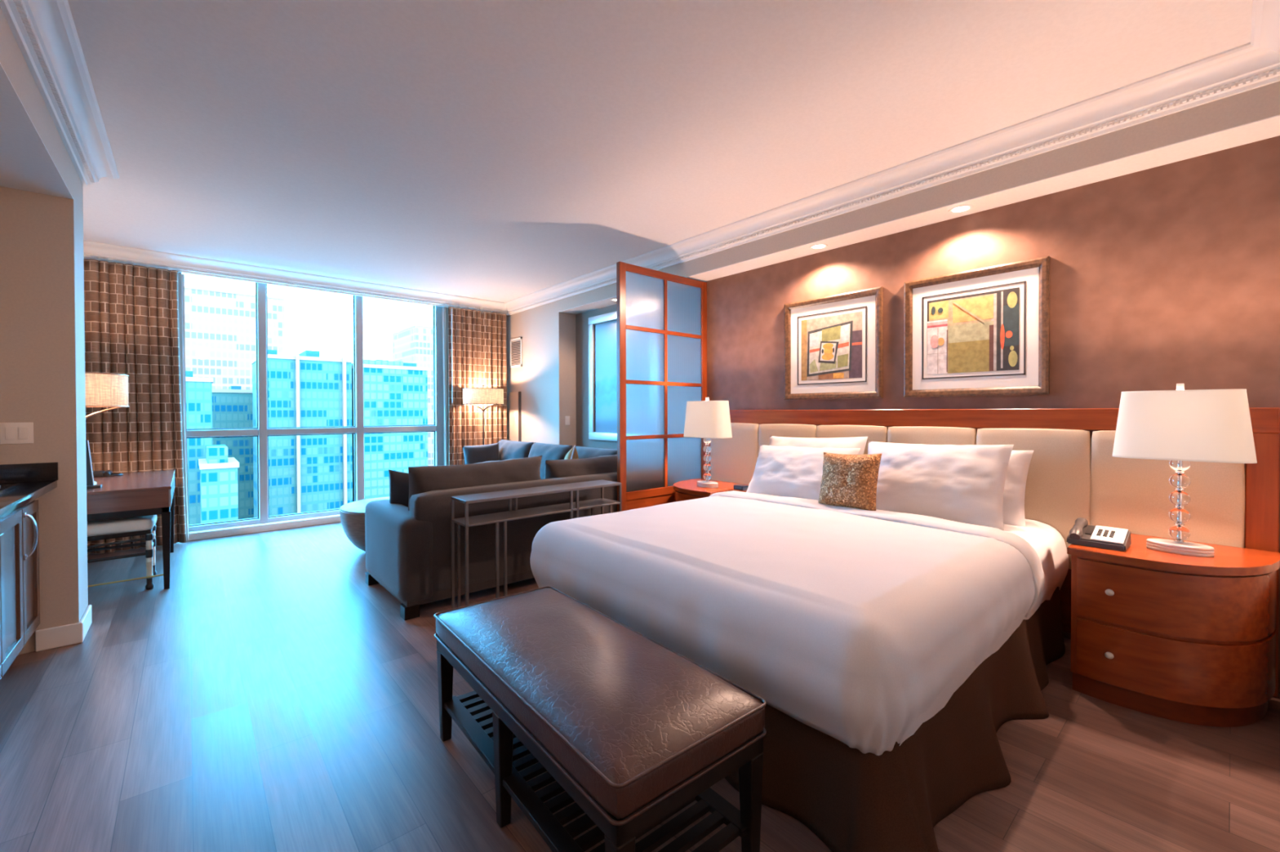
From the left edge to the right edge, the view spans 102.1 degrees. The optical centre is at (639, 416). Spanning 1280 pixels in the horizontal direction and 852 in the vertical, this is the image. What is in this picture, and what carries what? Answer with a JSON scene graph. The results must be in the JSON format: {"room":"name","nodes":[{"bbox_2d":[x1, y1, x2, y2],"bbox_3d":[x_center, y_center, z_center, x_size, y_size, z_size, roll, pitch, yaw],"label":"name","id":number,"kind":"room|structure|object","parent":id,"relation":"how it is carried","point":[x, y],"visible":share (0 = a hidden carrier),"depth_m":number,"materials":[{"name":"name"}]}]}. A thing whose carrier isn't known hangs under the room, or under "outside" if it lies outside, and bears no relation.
{"room":"hotel room","nodes":[
{"label":"hotel room","id":0,"kind":"room"},
{"bbox_2d":[0,62,73,199],"bbox_3d":[-1.076,-1.197,-0.225,0.942,0.004,7.490,-1,1,-41],"label":"ceiling","id":1,"kind":"structure","parent":0,"point":[26,164],"depth_m":2.40,"materials":[{"name":"paint"}]},
{"bbox_2d":[0,7,73,198],"bbox_3d":[-1.077,-1.367,-0.226,0.942,0.336,7.490,-1,1,-41],"label":"wall header","id":2,"kind":"structure","parent":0,"point":[12,60],"depth_m":2.13,"materials":[{"name":"beige paint"}]},
{"bbox_2d":[0,0,119,186],"bbox_3d":[-1.252,-1.467,-0.049,1.272,0.140,7.990,-1,1,-41],"label":"crown molding","id":3,"kind":"structure","parent":2,"relation":"attached to","point":[45,33],"depth_m":2.27,"materials":[{"name":"white paint"}]},
{"bbox_2d":[0,165,88,654],"bbox_3d":[-3.764,-0.136,2.641,1.242,2.840,0.350,-1,1,-41],"label":"wall column","id":4,"kind":"structure","parent":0,"point":[42,327],"depth_m":2.85,"materials":[{"name":"beige paint"}]},
{"bbox_2d":[0,422,33,444],"bbox_3d":[-3.340,0.088,2.773,0.116,0.114,0.010,-1,1,-41],"label":"light switch","id":5,"kind":"object","parent":4,"relation":"attached to","point":[10,433],"visible":1,"depth_m":2.77,"materials":[{"name":"beige plastic"}]},
{"bbox_2d":[35,604,92,652],"bbox_3d":[-3.342,1.222,3.008,0.178,0.115,0.366,-1,1,-41],"label":"baseboard","id":6,"kind":"structure","parent":4,"relation":"attached to","point":[73,633],"depth_m":2.88,"materials":[{"name":"white wood"}]},
{"bbox_2d":[442,306,448,465],"bbox_3d":[-4.013,-0.167,5.960,5.230,2.840,0.200,-1,1,-41],"label":"wall","id":7,"kind":"structure","parent":0,"point":[446,308],"depth_m":7.04,"materials":[{"name":"beige paint"}]},
{"bbox_2d":[83,258,189,555],"bbox_3d":[-4.870,-0.090,4.854,0.944,2.680,0.135,-1,1,-41],"label":"curtain","id":8,"kind":"object","parent":7,"relation":"hanging from","point":[134,325],"visible":0.46,"depth_m":4.91,"materials":[{"name":"brown fabric"}]},
{"bbox_2d":[177,272,444,541],"bbox_3d":[-3.699,-0.150,6.125,2.720,2.800,0.205,-1,1,-41],"label":"window","id":9,"kind":"structure","parent":7,"relation":"in","point":[264,522],"depth_m":5.90,"materials":[{"name":"silver metal"}]},
{"bbox_2d":[441,306,506,466],"bbox_3d":[-2.236,-0.117,7.099,0.884,2.680,0.171,-1,1,-38],"label":"curtain","id":10,"kind":"object","parent":7,"relation":"hanging from","point":[477,340],"visible":0.62,"depth_m":7.07,"materials":[{"name":"brown fabric"}]},
{"bbox_2d":[575,304,617,449],"bbox_3d":[-0.057,-0.176,5.881,0.120,2.840,2.200,-1,1,-41],"label":"wall niche","id":11,"kind":"object","parent":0,"point":[581,319],"visible":0.07,"depth_m":6.54,"materials":[{"name":"beige paint"}]},
{"bbox_2d":[588,311,617,441],"bbox_3d":[-0.206,-0.466,5.921,0.045,1.500,1.260,-1,1,-41],"label":"window","id":12,"kind":"structure","parent":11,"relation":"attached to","point":[602,329],"depth_m":6.19,"materials":[{"name":"blue glass"}]},
{"bbox_2d":[595,320,617,433],"bbox_3d":[-0.197,-0.466,5.929,0.019,1.320,1.080,-1,1,-41],"label":"window pane","id":13,"kind":"object","parent":12,"relation":"attached to","point":[606,331],"depth_m":6.15,"materials":[{"name":"blue glass"}]},
{"bbox_2d":[0,522,1279,851],"bbox_3d":[-0.496,1.340,2.232,5.665,0.120,10.600,-1,1,-41],"label":"floor","id":14,"kind":"structure","parent":0,"point":[271,698],"depth_m":2.02,"materials":[{"name":"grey wood"}]},
{"bbox_2d":[0,499,39,679],"bbox_3d":[-3.061,0.843,2.095,0.717,0.888,1.372,-1,1,-41],"label":"base cabinet","id":15,"kind":"object","parent":14,"relation":"on","point":[20,583],"visible":1,"depth_m":2.48,"materials":[{"name":"brown wood"}]},
{"bbox_2d":[0,462,58,519],"bbox_3d":[-3.058,0.329,2.105,0.750,0.140,1.389,-1,1,-41],"label":"countertop","id":16,"kind":"structure","parent":15,"relation":"on","point":[37,479],"depth_m":2.74,"materials":[{"name":"black stone"}]},
{"bbox_2d":[0,482,22,494],"bbox_3d":[-3.155,0.341,2.273,0.468,0.034,0.670,-1,1,-41],"label":"cooktop","id":17,"kind":"object","parent":16,"relation":"in","point":[3,488],"visible":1,"depth_m":2.54,"materials":[{"name":"black glass"}]},
{"bbox_2d":[87,515,156,590],"bbox_3d":[-4.022,1.001,3.735,0.784,0.546,0.488,-1,1,-41],"label":"stool","id":18,"kind":"object","parent":14,"relation":"on","point":[100,530],"visible":0.47,"depth_m":3.75,"materials":[{"name":"beige fabric"}]},
{"bbox_2d":[86,470,175,589],"bbox_3d":[-4.498,0.895,3.896,1.468,0.757,1.465,-1,1,-41],"label":"desk","id":19,"kind":"object","parent":14,"relation":"on","point":[136,494],"visible":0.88,"depth_m":3.78,"materials":[{"name":"brown wood"}]},
{"bbox_2d":[85,440,102,488],"bbox_3d":[-4.083,0.345,3.665,0.370,0.345,0.087,-1,1,-41],"label":"screen","id":20,"kind":"object","parent":19,"relation":"on","point":[90,480],"visible":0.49,"depth_m":3.75,"materials":[{"name":"black plastic"}]},
{"bbox_2d":[84,372,128,484],"bbox_3d":[-4.223,0.072,3.907,0.526,0.887,0.526,-1,1,-41],"label":"desk lamp","id":21,"kind":"object","parent":19,"relation":"on","point":[102,389],"visible":0.34,"depth_m":3.86,"materials":[{"name":"beige fabric"}]},
{"bbox_2d":[92,470,123,477],"bbox_3d":[-4.612,0.489,4.431,0.267,0.048,0.184,-1,1,-41],"label":"desk telephone","id":22,"kind":"object","parent":19,"relation":"on","point":[108,473],"visible":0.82,"depth_m":4.39,"materials":[{"name":"black plastic"}]},
{"bbox_2d":[339,496,389,551],"bbox_3d":[-2.333,1.042,4.939,0.924,0.434,0.924,-1,1,-41],"label":"table","id":23,"kind":"object","parent":14,"relation":"on","point":[353,513],"visible":0.29,"depth_m":4.57,"materials":[{"name":"grey wood"}]},
{"bbox_2d":[339,508,365,551],"bbox_3d":[-2.333,1.048,4.939,0.924,0.420,0.924,-1,1,-41],"label":"table base","id":24,"kind":"object","parent":23,"relation":"attached to","point":[353,520],"depth_m":4.54,"materials":[{"name":"brown wood"}]},
{"bbox_2d":[462,385,503,444],"bbox_3d":[-2.102,0.407,6.955,0.534,1.664,0.534,-1,1,-41],"label":"floor lamp","id":25,"kind":"object","parent":14,"relation":"on","point":[492,397],"visible":0.88,"depth_m":6.74,"materials":[{"name":"beige fabric"}]},
{"bbox_2d":[364,439,617,620],"bbox_3d":[-1.601,0.779,5.115,2.310,0.953,3.045,-1,1,-41],"label":"sectional sofa","id":26,"kind":"object","parent":14,"relation":"on","point":[408,549],"visible":0.66,"depth_m":3.60,"materials":[{"name":"grey fabric"}]},
{"bbox_2d":[388,470,408,506],"bbox_3d":[-1.652,0.632,3.879,0.510,0.490,0.220,0,1,-9],"label":"throw pillow","id":27,"kind":"object","parent":26,"relation":"on","point":[398,481],"visible":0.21,"depth_m":3.77,"materials":[{"name":"grey fabric"}]},
{"bbox_2d":[408,455,542,511],"bbox_3d":[-1.200,0.566,3.847,1.030,0.505,0.332,-1,1,-41],"label":"cushion","id":28,"kind":"object","parent":26,"relation":"on","point":[422,479],"depth_m":3.69,"materials":[{"name":"grey fabric"}]},
{"bbox_2d":[462,443,499,464],"bbox_3d":[-1.921,0.554,6.316,0.468,0.456,0.202,0,1,-25],"label":"throw pillow","id":29,"kind":"object","parent":26,"relation":"on","point":[472,454],"visible":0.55,"depth_m":6.26,"materials":[{"name":"grey fabric"}]},
{"bbox_2d":[497,439,533,460],"bbox_3d":[-1.566,0.543,6.361,0.262,0.490,0.860,-1,1,-41],"label":"cushion","id":30,"kind":"object","parent":26,"relation":"on","point":[508,450],"depth_m":6.21,"materials":[{"name":"grey fabric"}]},
{"bbox_2d":[528,442,573,479],"bbox_3d":[-1.013,0.548,5.729,0.261,0.490,0.800,-1,1,-41],"label":"cushion","id":31,"kind":"object","parent":26,"relation":"on","point":[548,451],"depth_m":5.60,"materials":[{"name":"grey fabric"}]},
{"bbox_2d":[564,444,578,459],"bbox_3d":[-0.703,0.543,5.071,0.194,0.539,0.545,0,1,-13],"label":"throw pillow","id":32,"kind":"object","parent":26,"relation":"on","point":[572,454],"visible":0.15,"depth_m":4.98,"materials":[{"name":"beige fabric"}]},
{"bbox_2d":[543,454,617,479],"bbox_3d":[-0.421,0.563,4.536,0.989,0.470,0.320,-1,1,-41],"label":"cushion","id":33,"kind":"object","parent":26,"relation":"on","point":[607,464],"depth_m":4.31,"materials":[{"name":"grey fabric"}]},
{"bbox_2d":[575,445,617,458],"bbox_3d":[-0.458,0.552,5.099,0.264,0.490,0.800,-1,1,-41],"label":"cushion","id":34,"kind":"object","parent":26,"relation":"on","point":[583,452],"depth_m":5.06,"materials":[{"name":"grey fabric"}]},
{"bbox_2d":[450,480,622,608],"bbox_3d":[-0.676,0.887,3.630,1.216,0.760,0.240,-1,1,-41],"label":"console table","id":35,"kind":"object","parent":14,"relation":"on","point":[467,522],"visible":0.66,"depth_m":3.38,"materials":[{"name":"grey metal"}]},
{"bbox_2d":[450,497,621,527],"bbox_3d":[-0.676,0.660,3.628,1.216,0.014,0.240,-1,1,-41],"label":"shelf","id":36,"kind":"object","parent":35,"relation":"attached to","point":[516,514],"depth_m":3.54,"materials":[{"name":"grey"}]},
{"bbox_2d":[434,586,766,851],"bbox_3d":[-0.234,1.018,1.748,0.529,0.533,1.239,-1,1,-39],"label":"bench","id":37,"kind":"object","parent":14,"relation":"on","point":[634,731],"visible":1,"depth_m":1.44,"materials":[{"name":"brown leather"}]},
{"bbox_2d":[444,690,746,851],"bbox_3d":[-0.233,1.138,1.749,0.476,0.022,1.170,-1,1,-39],"label":"slatted shelf","id":38,"kind":"object","parent":37,"relation":"attached to","point":[470,713],"depth_m":1.49,"materials":[{"name":"brown wood"}]},
{"bbox_2d":[616,261,706,511],"bbox_3d":[0.227,-0.015,4.644,1.078,2.540,0.044,-1,1,-41],"label":"divider","id":39,"kind":"object","parent":14,"relation":"on","point":[661,317],"visible":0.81,"depth_m":4.57,"materials":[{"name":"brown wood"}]},
{"bbox_2d":[673,478,748,502],"bbox_3d":[0.547,0.922,4.466,0.619,0.668,0.644,-1,1,-41],"label":"nightstand","id":40,"kind":"object","parent":14,"relation":"on","point":[686,490],"visible":0.23,"depth_m":4.29,"materials":[{"name":"brown wood"}]},
{"bbox_2d":[683,397,732,488],"bbox_3d":[0.566,0.213,4.351,0.236,0.752,0.444,-1,1,-41],"label":"table lamp","id":41,"kind":"object","parent":40,"relation":"on","point":[707,420],"visible":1,"depth_m":4.25,"materials":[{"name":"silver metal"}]},
{"bbox_2d":[733,484,748,490],"bbox_3d":[0.817,0.572,4.181,0.082,0.037,0.100,-1,1,-41],"label":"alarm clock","id":42,"kind":"object","parent":40,"relation":"on","point":[741,487],"visible":0.89,"depth_m":4.15,"materials":[{"name":"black plastic"}]},
{"bbox_2d":[724,586,1065,851],"bbox_3d":[0.869,0.949,2.804,2.340,0.645,2.143,-1,1,-41],"label":"bed","id":43,"kind":"object","parent":14,"relation":"on","point":[852,800],"visible":0.34,"depth_m":1.66,"materials":[{"name":"brown fabric"}]},
{"bbox_2d":[899,519,1069,745],"bbox_3d":[0.911,0.781,2.910,2.134,0.393,2.002,-1,1,-41],"label":"sheet","id":44,"kind":"object","parent":43,"relation":"on","point":[1050,545],"visible":0.09,"depth_m":2.60,"materials":[{"name":"white fabric"}]},
{"bbox_2d":[529,490,1044,755],"bbox_3d":[0.612,0.746,2.650,1.648,0.411,2.040,-1,1,-41],"label":"duvet","id":45,"kind":"object","parent":44,"relation":"on","point":[850,624],"visible":0.98,"depth_m":1.95,"materials":[{"name":"white fabric"}]},
{"bbox_2d":[817,452,881,511],"bbox_3d":[1.267,0.395,3.145,0.183,0.358,0.384,-1,1,-41],"label":"cushion","id":46,"kind":"object","parent":45,"relation":"on","point":[849,481],"visible":0.93,"depth_m":3.08,"materials":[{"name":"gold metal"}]},
{"bbox_2d":[746,444,860,500],"bbox_3d":[1.129,0.407,3.682,0.293,0.396,0.809,-1,1,-41],"label":"pillow","id":47,"kind":"object","parent":44,"relation":"on","point":[788,471],"visible":0.68,"depth_m":3.63,"materials":[{"name":"white fabric"}]},
{"bbox_2d":[768,435,867,454],"bbox_3d":[1.258,0.386,3.821,0.265,0.500,0.815,-1,1,-41],"label":"pillow","id":48,"kind":"object","parent":44,"relation":"on","point":[859,442],"visible":0.16,"depth_m":3.74,"materials":[{"name":"white fabric"}]},
{"bbox_2d":[867,441,1013,530],"bbox_3d":[1.698,0.382,3.050,0.302,0.462,0.810,-1,1,-41],"label":"pillow","id":49,"kind":"object","parent":44,"relation":"on","point":[960,483],"visible":0.78,"depth_m":2.90,"materials":[{"name":"white fabric"}]},
{"bbox_2d":[1002,450,1033,527],"bbox_3d":[1.877,0.404,3.140,0.259,0.434,0.800,-1,1,-41],"label":"pillow","id":50,"kind":"object","parent":44,"relation":"on","point":[1013,509],"visible":0.09,"depth_m":2.86,"materials":[{"name":"white fabric"}]},
{"bbox_2d":[1066,533,1279,727],"bbox_3d":[2.401,0.938,2.341,0.619,0.668,0.644,-1,1,-41],"label":"nightstand","id":51,"kind":"object","parent":14,"relation":"on","point":[1179,637],"visible":0.98,"depth_m":2.16,"materials":[{"name":"brown wood"}]},
{"bbox_2d":[1066,517,1131,551],"bbox_3d":[2.167,0.551,2.446,0.202,0.104,0.210,-1,1,-41],"label":"telephone","id":52,"kind":"object","parent":51,"relation":"on","point":[1082,533],"visible":1,"depth_m":2.42,"materials":[{"name":"grey plastic"}]},
{"bbox_2d":[1111,383,1257,556],"bbox_3d":[2.412,0.228,2.312,0.236,0.752,0.444,-1,1,-41],"label":"table lamp","id":53,"kind":"object","parent":51,"relation":"on","point":[1180,426],"visible":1,"depth_m":2.25,"materials":[{"name":"white fabric"}]},
{"bbox_2d":[67,0,1253,302],"bbox_3d":[-0.503,-1.610,2.204,5.665,0.100,10.600,-1,1,-41],"label":"ceiling","id":54,"kind":"structure","parent":0,"point":[504,151],"depth_m":2.61,"materials":[{"name":"paint"}]},
{"bbox_2d":[177,271,509,315],"bbox_3d":[-3.826,-1.516,5.820,5.110,0.140,0.018,-1,1,-41],"label":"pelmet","id":55,"kind":"structure","parent":54,"relation":"attached to","point":[178,272],"depth_m":5.86,"materials":[{"name":"white"}]},
{"bbox_2d":[506,81,1279,447],"bbox_3d":[0.465,-0.170,5.089,0.375,2.840,7.440,-1,1,-41],"label":"wall","id":56,"kind":"structure","parent":0,"point":[1261,103],"depth_m":3.71,"materials":[{"name":"beige paint"}]},
{"bbox_2d":[83,240,508,315],"bbox_3d":[-3.771,-1.516,5.756,5.110,0.140,0.150,-1,1,-41],"label":"crown molding","id":57,"kind":"structure","parent":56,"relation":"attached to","point":[99,251],"depth_m":5.59,"materials":[{"name":"white paint"}]},
{"bbox_2d":[508,391,521,441],"bbox_3d":[-1.777,0.382,7.354,0.036,1.465,0.305,-1,1,-41],"label":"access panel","id":58,"kind":"object","parent":56,"relation":"attached to","point":[514,398],"visible":0.41,"depth_m":7.32,"materials":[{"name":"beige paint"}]},
{"bbox_2d":[510,337,522,368],"bbox_3d":[-1.758,-0.906,7.335,0.013,0.410,0.345,-1,1,-41],"label":"air vent","id":59,"kind":"object","parent":56,"relation":"in","point":[516,344],"visible":1,"depth_m":7.33,"materials":[{"name":"white metal"}]},
{"bbox_2d":[564,416,569,425],"bbox_3d":[-0.921,0.050,6.582,0.070,0.114,0.010,-1,1,-41],"label":"light switch","id":60,"kind":"object","parent":56,"relation":"attached to","point":[566,418],"visible":1,"depth_m":6.58,"materials":[{"name":"beige plastic"}]},
{"bbox_2d":[504,42,1279,315],"bbox_3d":[0.379,-1.516,4.772,0.150,0.140,7.090,-1,1,-41],"label":"crown molding","id":61,"kind":"structure","parent":56,"relation":"attached to","point":[1246,67],"depth_m":2.92,"materials":[{"name":"white paint"}]},
{"bbox_2d":[560,115,1279,314],"bbox_3d":[0.970,-1.300,4.406,0.255,0.004,5.760,-1,1,-41],"label":"ceiling","id":62,"kind":"structure","parent":0,"point":[1269,127],"depth_m":2.94,"materials":[{"name":"paint"}]},
{"bbox_2d":[809,244,827,249],"bbox_3d":[1.361,-1.292,3.938,0.132,0.006,0.132,-1,1,-41],"label":"recessed light","id":63,"kind":"object","parent":62,"relation":"in","point":[817,246],"visible":1,"depth_m":3.94,"materials":[{"name":"white"}]},
{"bbox_2d":[948,204,973,213],"bbox_3d":[1.993,-1.286,3.214,0.132,0.006,0.132,-1,1,-41],"label":"recessed light","id":64,"kind":"object","parent":62,"relation":"in","point":[965,208],"visible":1,"depth_m":3.21,"materials":[{"name":"white"}]},
{"bbox_2d":[704,135,1279,693],"bbox_3d":[1.876,-0.159,3.666,0.120,2.840,3.680,-1,1,-41],"label":"wall","id":65,"kind":"structure","parent":0,"point":[1162,277],"depth_m":2.81,"materials":[{"name":"brown paint"}]},
{"bbox_2d":[784,286,883,399],"bbox_3d":[1.470,-0.534,4.006,0.036,0.795,0.800,-1,1,-41],"label":"framed print","id":66,"kind":"object","parent":65,"relation":"attached to","point":[833,344],"visible":1,"depth_m":3.98,"materials":[{"name":"multicoloured paper"}]},
{"bbox_2d":[801,311,862,381],"bbox_3d":[1.474,-0.534,4.010,0.003,0.489,0.504,-1,1,-41],"label":"artwork","id":67,"kind":"object","parent":66,"relation":"attached to","point":[832,342],"depth_m":4.00},
{"bbox_2d":[903,256,1050,397],"bbox_3d":[2.098,-0.529,3.286,0.036,0.795,0.800,-1,1,-41],"label":"framed print","id":68,"kind":"object","parent":65,"relation":"attached to","point":[984,331],"visible":1,"depth_m":3.25,"materials":[{"name":"multicoloured paper"}]},
{"bbox_2d":[927,287,1019,374],"bbox_3d":[2.102,-0.529,3.290,0.003,0.493,0.512,-1,1,-41],"label":"artwork","id":69,"kind":"object","parent":68,"relation":"attached to","point":[975,332],"depth_m":3.27},
{"bbox_2d":[702,407,1279,697],"bbox_3d":[1.754,0.605,3.647,0.097,1.312,3.464,-1,1,-41],"label":"headboard","id":70,"kind":"object","parent":65,"relation":"attached to","point":[1073,473],"visible":0.28,"depth_m":2.84,"materials":[{"name":"beige leather"}]},
{"bbox_3d":[1.986,-0.138,1.400,2.935,2.840,0.120,-1,1,-41],"label":"wall","id":71,"kind":"structure","parent":0,"visible":0},
{"bbox_2d":[1250,0,1279,54],"bbox_3d":[1.752,-1.487,1.365,2.560,0.140,0.150,-1,1,-41],"label":"crown molding","id":72,"kind":"structure","parent":71,"relation":"attached to","point":[1265,19],"depth_m":2.03,"materials":[{"name":"white paint"}]},
{"label":"outside","id":73,"kind":"structure","parent":0,"visible":0},
{"bbox_3d":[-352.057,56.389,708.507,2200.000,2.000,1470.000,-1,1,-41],"label":"ground","id":74,"kind":"structure","parent":73,"visible":0},
{"bbox_2d":[183,371,213,524],"bbox_3d":[-134.524,23.571,152.214,13.600,73.200,26.600,-1,1,-41],"label":"tower block","id":75,"kind":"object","parent":74,"relation":"on","point":[198,390],"visible":0.29,"depth_m":144.30,"materials":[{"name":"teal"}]},
{"bbox_2d":[185,371,192,377],"bbox_3d":[-135.266,-12.033,152.628,5.000,2.000,16.000,-1,1,-41],"label":"rooftop structure","id":76,"kind":"object","parent":75,"relation":"on","point":[188,374],"depth_m":147.68,"materials":[{"name":"teal concrete"}]},
{"bbox_2d":[198,444,239,524],"bbox_3d":[-110.667,34.020,135.947,7.600,52.500,20.600,-1,1,-41],"label":"tower block","id":77,"kind":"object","parent":74,"relation":"on","point":[219,497],"visible":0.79,"depth_m":128.66,"materials":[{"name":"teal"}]},
{"bbox_2d":[212,386,253,519],"bbox_3d":[-156.918,24.128,199.036,13.800,71.300,26.600,-1,1,-41],"label":"tower block","id":78,"kind":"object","parent":74,"relation":"on","point":[232,407],"visible":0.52,"depth_m":190.28,"materials":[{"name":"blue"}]},
{"bbox_2d":[228,386,240,389],"bbox_3d":[-156.829,-10.785,200.180,3.000,1.500,16.000,-1,1,-41],"label":"rooftop structure","id":79,"kind":"object","parent":78,"relation":"on","point":[231,387],"depth_m":194.32,"materials":[{"name":"teal concrete"}]},
{"bbox_2d":[184,286,284,390],"bbox_3d":[-290.369,-11.511,357.053,68.600,140.200,60.600,-1,1,-41],"label":"tower block","id":80,"kind":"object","parent":74,"relation":"on","point":[220,326],"visible":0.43,"depth_m":335.67,"materials":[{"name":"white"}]},
{"bbox_2d":[251,350,352,517],"bbox_3d":[-118.373,18.705,181.331,25.900,82.300,31.900,-1,1,-41],"label":"tower block","id":81,"kind":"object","parent":74,"relation":"on","point":[307,473],"visible":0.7,"depth_m":170.69,"materials":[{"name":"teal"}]},
{"bbox_2d":[267,350,277,355],"bbox_3d":[-126.598,-20.777,176.051,3.000,2.000,20.000,-1,1,-41],"label":"rooftop structure","id":82,"kind":"object","parent":81,"relation":"on","point":[269,352],"depth_m":168.78,"materials":[{"name":"teal concrete"}]},
{"bbox_2d":[298,350,319,357],"bbox_3d":[-117.933,-21.170,183.608,4.000,2.600,20.000,-1,1,-41],"label":"rooftop structure","id":83,"kind":"object","parent":81,"relation":"on","point":[306,353],"depth_m":176.28,"materials":[{"name":"teal concrete"}]},
{"bbox_2d":[351,360,428,502],"bbox_3d":[-100.220,19.327,200.690,24.100,80.600,34.600,-1,1,-41],"label":"tower block","id":84,"kind":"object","parent":74,"relation":"on","point":[395,393],"visible":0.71,"depth_m":187.01,"materials":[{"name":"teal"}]},
{"bbox_2d":[403,363,416,366],"bbox_3d":[-95.883,-19.531,205.511,6.000,1.800,24.000,-1,1,-41],"label":"rooftop structure","id":85,"kind":"object","parent":84,"relation":"on","point":[404,364],"depth_m":196.80,"materials":[{"name":"teal concrete"}]},
{"bbox_2d":[392,324,433,466],"bbox_3d":[-179.212,-8.201,454.056,53.600,131.200,60.600,-1,1,-41],"label":"tower block","id":86,"kind":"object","parent":74,"relation":"on","point":[413,344],"visible":0.29,"depth_m":421.43,"materials":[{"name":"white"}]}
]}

